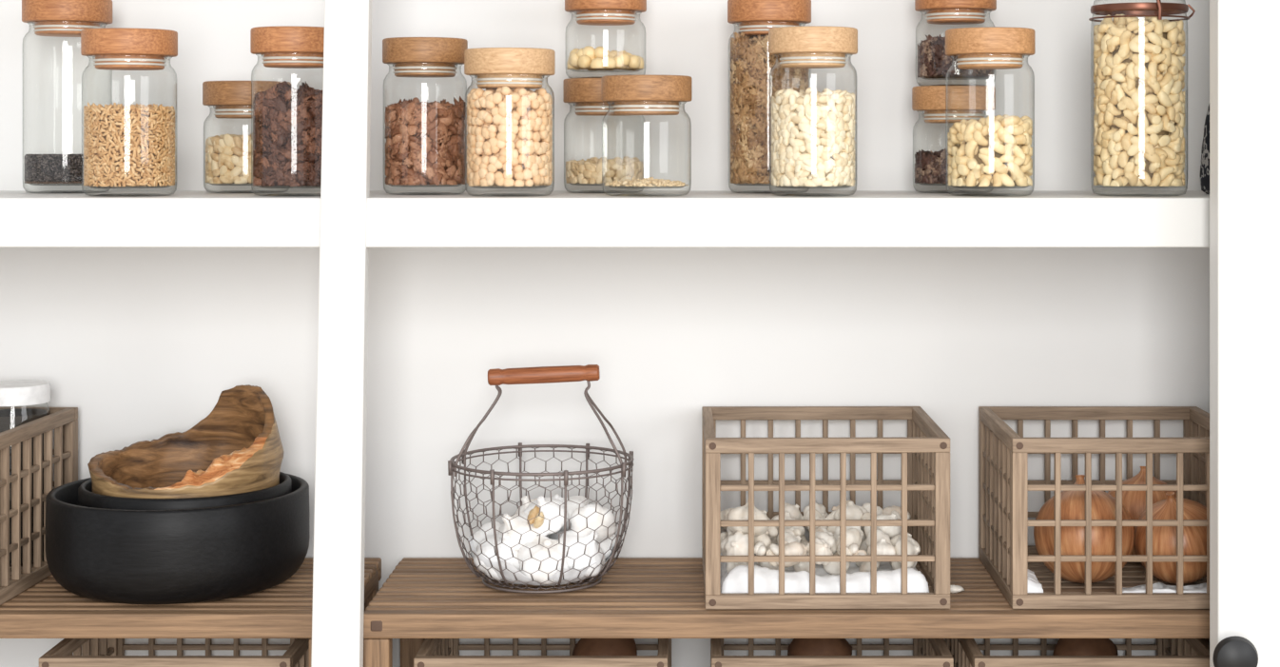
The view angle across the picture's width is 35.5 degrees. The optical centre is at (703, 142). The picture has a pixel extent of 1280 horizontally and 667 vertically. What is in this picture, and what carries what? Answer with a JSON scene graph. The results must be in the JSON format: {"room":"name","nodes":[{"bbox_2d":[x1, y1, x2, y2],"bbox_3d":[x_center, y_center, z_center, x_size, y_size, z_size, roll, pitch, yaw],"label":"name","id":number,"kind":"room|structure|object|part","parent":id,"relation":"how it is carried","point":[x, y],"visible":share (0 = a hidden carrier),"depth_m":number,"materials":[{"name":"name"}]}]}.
{"room":"pantry","nodes":[
{"label":"pantry","id":0,"kind":"room"},
{"bbox_2d":[0,0,1209,666],"bbox_3d":[-0.067,0.250,2.450,3.200,2.500,0.100,0,0,0],"label":"wall","id":1,"kind":"structure","parent":0,"point":[145,342],"depth_m":2.40,"materials":[{"name":"white paint"}]},
{"bbox_2d":[0,190,1209,247],"bbox_3d":[-0.214,0.083,2.240,1.645,0.052,0.320,0,0,0],"label":"shelf","id":2,"kind":"object","parent":1,"relation":"attached to","point":[183,218],"visible":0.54,"depth_m":2.08,"materials":[{"name":"white paint"}]},
{"bbox_2d":[21,0,112,193],"bbox_3d":[-0.734,-0.054,2.305,0.100,0.223,0.100,0,0,0],"label":"jar","id":3,"kind":"object","parent":2,"relation":"on","point":[57,18],"visible":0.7,"depth_m":2.27,"materials":[{"name":"clear glass"}]},
{"bbox_3d":[-0.734,-0.145,2.305,0.100,0.042,0.100,0,0,0],"label":"wooden lid","id":4,"kind":"part","parent":3,"relation":"part of","materials":[{"name":"red wood"}]},
{"bbox_2d":[80,27,177,195],"bbox_3d":[-0.622,-0.032,2.165,0.101,0.179,0.101,0,0,0],"label":"jar","id":5,"kind":"object","parent":2,"relation":"on","point":[127,145],"visible":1,"depth_m":2.13,"materials":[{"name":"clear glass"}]},
{"bbox_3d":[-0.622,-0.101,2.165,0.101,0.042,0.101,0,0,0],"label":"wooden lid","id":6,"kind":"part","parent":5,"relation":"part of","materials":[{"name":"red wood"}]},
{"bbox_2d":[202,80,290,193],"bbox_3d":[-0.527,-0.007,2.305,0.100,0.127,0.100,0,0,42],"label":"jar","id":7,"kind":"object","parent":2,"relation":"on","point":[228,157],"visible":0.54,"depth_m":2.26,"materials":[{"name":"clear glass"}]},
{"bbox_3d":[-0.527,-0.049,2.305,0.100,0.042,0.100,0,0,0],"label":"wooden lid","id":8,"kind":"part","parent":7,"relation":"part of","materials":[{"name":"brown wood"}]},
{"bbox_2d":[250,25,324,195],"bbox_3d":[-0.443,-0.033,2.170,0.096,0.181,0.096,0,0,-42],"label":"jar","id":9,"kind":"object","parent":2,"relation":"on","point":[287,120],"visible":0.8,"depth_m":2.13,"materials":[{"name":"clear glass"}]},
{"bbox_3d":[-0.443,-0.103,2.170,0.096,0.042,0.096,0,0,0],"label":"wooden lid","id":10,"kind":"part","parent":9,"relation":"part of","materials":[{"name":"red wood"}]},
{"bbox_2d":[382,37,467,194],"bbox_3d":[-0.311,-0.029,2.230,0.094,0.173,0.094,0,0,-42],"label":"jar","id":11,"kind":"object","parent":2,"relation":"on","point":[425,144],"visible":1,"depth_m":2.19,"materials":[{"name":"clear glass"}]},
{"bbox_3d":[-0.311,-0.095,2.230,0.094,0.042,0.094,0,0,0],"label":"wooden lid","id":12,"kind":"part","parent":11,"relation":"part of","materials":[{"name":"brown wood"}]},
{"bbox_2d":[464,47,555,195],"bbox_3d":[-0.210,-0.022,2.165,0.098,0.158,0.098,0,0,-10],"label":"jar","id":13,"kind":"object","parent":2,"relation":"on","point":[510,125],"visible":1,"depth_m":2.13,"materials":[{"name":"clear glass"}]},
{"bbox_3d":[-0.210,-0.080,2.165,0.098,0.042,0.098,0,0,0],"label":"wooden lid","id":14,"kind":"part","parent":13,"relation":"part of","materials":[{"name":"brown wood"}]},
{"bbox_2d":[562,77,645,193],"bbox_3d":[-0.114,-0.008,2.305,0.095,0.131,0.095,0,0,3],"label":"jar","id":15,"kind":"object","parent":2,"relation":"on","point":[585,93],"visible":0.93,"depth_m":2.27,"materials":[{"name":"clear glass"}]},
{"bbox_3d":[-0.114,-0.052,2.305,0.096,0.042,0.096,0,0,0],"label":"wooden lid","id":16,"kind":"part","parent":15,"relation":"part of","materials":[{"name":"brown wood"}]},
{"bbox_2d":[564,0,646,77],"bbox_3d":[-0.113,-0.126,2.305,0.094,0.105,0.094,0,0,0],"label":"jar","id":17,"kind":"object","parent":15,"relation":"on","point":[591,12],"visible":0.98,"depth_m":2.27,"materials":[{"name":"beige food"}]},
{"bbox_3d":[-0.113,-0.158,2.305,0.094,0.042,0.094,0,0,0],"label":"wooden lid","id":18,"kind":"part","parent":17,"relation":"part of","materials":[{"name":"red wood"}]},
{"bbox_2d":[601,74,691,195],"bbox_3d":[-0.062,-0.007,2.165,0.098,0.129,0.098,0,0,0],"label":"jar","id":19,"kind":"object","parent":2,"relation":"on","point":[641,94],"visible":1,"depth_m":2.13,"materials":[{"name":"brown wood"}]},
{"bbox_3d":[-0.062,-0.051,2.165,0.098,0.042,0.098,0,0,0],"label":"wooden lid","id":20,"kind":"part","parent":19,"relation":"part of","materials":[{"name":"brown wood"}]},
{"bbox_2d":[727,0,811,193],"bbox_3d":[0.075,-0.054,2.295,0.096,0.222,0.096,0,0,16],"label":"jar","id":21,"kind":"object","parent":2,"relation":"on","point":[755,78],"visible":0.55,"depth_m":2.26,"materials":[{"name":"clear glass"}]},
{"bbox_3d":[0.075,-0.144,2.295,0.096,0.042,0.096,0,0,0],"label":"wooden lid","id":22,"kind":"part","parent":21,"relation":"part of","materials":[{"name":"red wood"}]},
{"bbox_2d":[768,25,857,195],"bbox_3d":[0.119,-0.033,2.165,0.097,0.181,0.097,0,0,42],"label":"jar","id":23,"kind":"object","parent":2,"relation":"on","point":[813,131],"visible":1,"depth_m":2.13,"materials":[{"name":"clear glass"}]},
{"bbox_3d":[0.119,-0.103,2.165,0.097,0.042,0.097,0,0,0],"label":"wooden lid","id":24,"kind":"part","parent":23,"relation":"part of","materials":[{"name":"brown wood"}]},
{"bbox_2d":[911,85,995,193],"bbox_3d":[0.289,-0.004,2.305,0.095,0.122,0.095,0,0,3],"label":"jar","id":25,"kind":"object","parent":2,"relation":"on","point":[940,104],"visible":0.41,"depth_m":2.27,"materials":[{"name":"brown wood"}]},
{"bbox_3d":[0.289,-0.044,2.305,0.096,0.042,0.096,0,0,0],"label":"wooden lid","id":26,"kind":"part","parent":25,"relation":"part of","materials":[{"name":"brown wood"}]},
{"bbox_2d":[914,0,996,85],"bbox_3d":[0.291,-0.122,2.305,0.093,0.115,0.093,0,0,16],"label":"jar","id":27,"kind":"object","parent":25,"relation":"on","point":[933,62],"visible":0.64,"depth_m":2.27,"materials":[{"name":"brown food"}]},
{"bbox_3d":[0.291,-0.159,2.305,0.093,0.042,0.093,0,0,0],"label":"wooden lid","id":28,"kind":"part","parent":27,"relation":"part of","materials":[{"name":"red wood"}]},
{"bbox_2d":[945,26,1035,195],"bbox_3d":[0.310,-0.033,2.165,0.097,0.180,0.097,0,0,10],"label":"jar","id":29,"kind":"object","parent":2,"relation":"on","point":[992,150],"visible":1,"depth_m":2.13,"materials":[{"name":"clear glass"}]},
{"bbox_3d":[0.310,-0.102,2.165,0.097,0.042,0.097,0,0,0],"label":"wooden lid","id":30,"kind":"part","parent":29,"relation":"part of","materials":[{"name":"brown wood"}]},
{"bbox_2d":[1088,0,1195,195],"bbox_3d":[0.473,-0.055,2.170,0.107,0.224,0.107,0,0,-41],"label":"jar","id":31,"kind":"object","parent":2,"relation":"on","point":[1139,117],"visible":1,"depth_m":2.13,"materials":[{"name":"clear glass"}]},
{"bbox_2d":[1199,104,1209,193],"bbox_3d":[0.595,-0.001,2.230,0.077,0.117,0.068,0,0,0],"label":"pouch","id":32,"kind":"object","parent":2,"relation":"on","point":[1204,175],"visible":0.09,"depth_m":2.22,"materials":[{"name":"black"}]},
{"bbox_3d":[-0.214,0.755,2.240,1.645,0.050,0.320,0,0,0],"label":"shelf","id":33,"kind":"object","parent":1,"relation":"attached to","visible":0},
{"bbox_2d":[38,638,310,666],"bbox_3d":[-0.573,0.638,2.252,0.268,0.182,0.263,0,0,0],"label":"crate","id":34,"kind":"object","parent":33,"relation":"on","point":[68,651],"visible":0.4,"depth_m":2.15,"materials":[{"name":"brown wood"}]},
{"bbox_2d":[0,557,381,666],"bbox_3d":[-0.709,0.613,2.246,0.650,0.234,0.289,0,0,0],"label":"shelf","id":35,"kind":"object","parent":33,"relation":"on","point":[46,609],"visible":0.34,"depth_m":2.10,"materials":[{"name":"brown wood"}]},
{"bbox_2d":[0,406,77,604],"bbox_3d":[-0.880,0.405,2.250,0.262,0.181,0.263,0,0,2],"label":"crate","id":36,"kind":"object","parent":35,"relation":"on","point":[16,576],"visible":0.69,"depth_m":2.23,"materials":[{"name":"brown wood"}]},
{"bbox_2d":[0,379,50,562],"bbox_3d":[-0.802,0.383,2.326,0.079,0.206,0.079,0,0,0],"label":"glass jar","id":37,"kind":"object","parent":36,"relation":"in","point":[16,392],"visible":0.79,"depth_m":2.30,"materials":[{"name":"glass"}]},
{"bbox_3d":[-0.802,0.291,2.326,0.079,0.022,0.079,0,0,0],"label":"screw lid","id":38,"kind":"part","parent":37,"relation":"part of","materials":[{"name":"white plastic"}]},
{"bbox_2d":[45,473,309,603],"bbox_3d":[-0.590,0.442,2.248,0.287,0.107,0.287,0,0,0],"label":"wooden bowl","id":39,"kind":"object","parent":35,"relation":"on","point":[207,553],"visible":0.91,"depth_m":2.12,"materials":[{"name":"black wood"}]},
{"bbox_2d":[77,471,291,509],"bbox_3d":[-0.582,0.430,2.248,0.233,0.098,0.233,0,0,0],"label":"wooden bowl","id":40,"kind":"object","parent":39,"relation":"on","point":[87,497],"visible":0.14,"depth_m":2.15,"materials":[{"name":"black wood"}]},
{"bbox_2d":[87,384,283,498],"bbox_3d":[-0.582,0.373,2.249,0.214,0.185,0.209,0,0,0],"label":"bowl","id":41,"kind":"object","parent":40,"relation":"on","point":[237,448],"visible":0.43,"depth_m":2.30,"materials":[{"name":"orange wood"}]},
{"bbox_2d":[413,638,671,666],"bbox_3d":[-0.173,0.638,2.252,0.270,0.182,0.263,0,0,0],"label":"crate","id":42,"kind":"object","parent":33,"relation":"on","point":[433,651],"visible":0.52,"depth_m":2.13,"materials":[{"name":"brown wood"}]},
{"bbox_2d":[572,638,637,655],"bbox_3d":[-0.174,0.632,2.252,0.204,0.165,0.203,0,0,0],"label":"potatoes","id":43,"kind":"object","parent":42,"relation":"in","point":[584,646],"visible":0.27,"depth_m":2.25,"materials":[{"name":"brown food"}]},
{"bbox_2d":[363,557,1209,666],"bbox_3d":[0.122,0.613,2.246,0.966,0.234,0.289,0,0,0],"label":"shelf","id":44,"kind":"object","parent":33,"relation":"on","point":[421,598],"visible":0.47,"depth_m":2.10,"materials":[{"name":"brown wood"}]},
{"bbox_2d":[447,364,633,593],"bbox_3d":[-0.182,0.371,2.250,0.206,0.243,0.206,0,0,8],"label":"wire basket","id":45,"kind":"object","parent":44,"relation":"on","point":[557,540],"visible":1,"depth_m":2.21,"materials":[{"name":"grey metal"}]},
{"bbox_3d":[-0.186,0.414,2.207,0.021,0.025,0.015,0,0,41],"label":"garlic stem","id":46,"kind":"part","parent":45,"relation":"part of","materials":[{"name":"beige food"}]},
{"bbox_2d":[701,406,950,609],"bbox_3d":[0.130,0.405,2.252,0.261,0.181,0.263,0,0,-1],"label":"crate","id":47,"kind":"object","parent":44,"relation":"on","point":[923,485],"visible":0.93,"depth_m":2.12,"materials":[{"name":"brown wood"}]},
{"bbox_2d":[720,552,929,593],"bbox_3d":[0.130,0.470,2.252,0.224,0.030,0.230,0,0,0],"label":"cloth","id":48,"kind":"object","parent":47,"relation":"in","point":[766,579],"visible":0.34,"depth_m":2.14,"materials":[{"name":"white fabric"}]},
{"bbox_2d":[950,584,964,593],"bbox_3d":[0.277,0.491,2.200,0.018,0.009,0.018,0,0,-35],"label":"garlic skin","id":49,"kind":"object","parent":44,"relation":"on","point":[953,588],"visible":0.81,"depth_m":2.19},
{"bbox_2d":[978,406,1209,608],"bbox_3d":[0.458,0.405,2.252,0.260,0.181,0.263,0,0,0],"label":"crate","id":50,"kind":"object","parent":44,"relation":"on","point":[1004,551],"visible":0.69,"depth_m":2.12,"materials":[{"name":"brown wood"}]},
{"bbox_2d":[1027,568,1043,592],"bbox_3d":[0.354,0.475,2.178,0.021,0.022,0.084,0,0,0],"label":"cloth","id":51,"kind":"object","parent":50,"relation":"in","point":[1034,586],"visible":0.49,"depth_m":2.14,"materials":[{"name":"fabric"}]},
{"bbox_2d":[1033,474,1134,582],"bbox_3d":[0.419,0.427,2.204,0.109,0.116,0.109,0,0,24],"label":"onion","id":52,"kind":"object","parent":50,"relation":"in","point":[1073,502],"visible":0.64,"depth_m":2.17,"materials":[{"name":"orange food"}]},
{"bbox_2d":[1107,465,1176,554],"bbox_3d":[0.511,0.429,2.317,0.100,0.108,0.100,0,0,27],"label":"onion","id":53,"kind":"object","parent":50,"relation":"in","point":[1134,501],"visible":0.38,"depth_m":2.28,"materials":[{"name":"orange food"}]},
{"bbox_2d":[1122,581,1206,592],"bbox_3d":[0.501,0.479,2.143,0.115,0.013,0.014,0,0,0],"label":"cloth","id":54,"kind":"object","parent":50,"relation":"in","point":[1157,587],"visible":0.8,"depth_m":2.14,"materials":[{"name":"fabric"}]},
{"bbox_2d":[1133,491,1206,583],"bbox_3d":[0.523,0.434,2.202,0.096,0.102,0.096,0,0,23],"label":"onion","id":55,"kind":"object","parent":50,"relation":"in","point":[1164,537],"visible":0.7,"depth_m":2.17,"materials":[{"name":"orange food"}]},
{"bbox_2d":[710,638,953,666],"bbox_3d":[0.137,0.638,2.252,0.257,0.182,0.263,0,0,0],"label":"crate","id":56,"kind":"object","parent":33,"relation":"on","point":[926,651],"visible":0.46,"depth_m":2.12,"materials":[{"name":"brown wood"}]},
{"bbox_2d":[787,638,852,655],"bbox_3d":[0.135,0.634,2.252,0.204,0.162,0.204,0,0,0],"label":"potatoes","id":57,"kind":"object","parent":56,"relation":"in","point":[798,646],"visible":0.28,"depth_m":2.25,"materials":[{"name":"brown food"}]},
{"bbox_2d":[945,638,1209,666],"bbox_3d":[0.421,0.638,2.252,0.268,0.182,0.263,0,0,0],"label":"crate","id":58,"kind":"object","parent":33,"relation":"on","point":[964,651],"visible":0.38,"depth_m":2.13,"materials":[{"name":"brown wood"}]},
{"bbox_2d":[1052,638,1118,655],"bbox_3d":[0.421,0.633,2.252,0.204,0.162,0.203,0,0,0],"label":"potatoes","id":59,"kind":"object","parent":58,"relation":"in","point":[1064,646],"visible":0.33,"depth_m":2.25,"materials":[{"name":"brown food"}]},
{"bbox_3d":[-0.067,1.525,0.050,5.000,0.050,4.900,0,0,0],"label":"floor","id":60,"kind":"structure","parent":0,"visible":0},
{"bbox_2d":[310,0,372,666],"bbox_3d":[-0.382,0.250,2.087,0.092,2.500,0.023,0,0,0],"label":"divider panel","id":61,"kind":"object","parent":60,"relation":"on","point":[342,325],"depth_m":2.08,"materials":[{"name":"white paint"}]},
{"bbox_2d":[1209,0,1279,666],"bbox_3d":[0.751,0.340,2.005,0.493,2.280,0.080,0,0,0],"label":"leaf","id":62,"kind":"object","parent":60,"relation":"on","point":[1245,34],"depth_m":2.01,"materials":[{"name":"white paint"}]},
{"bbox_3d":[0.527,0.511,1.988,0.045,0.045,0.044,0,0,0],"label":"knob","id":63,"kind":"part","parent":62,"relation":"part of","materials":[{"name":"black metal"}]}
]}

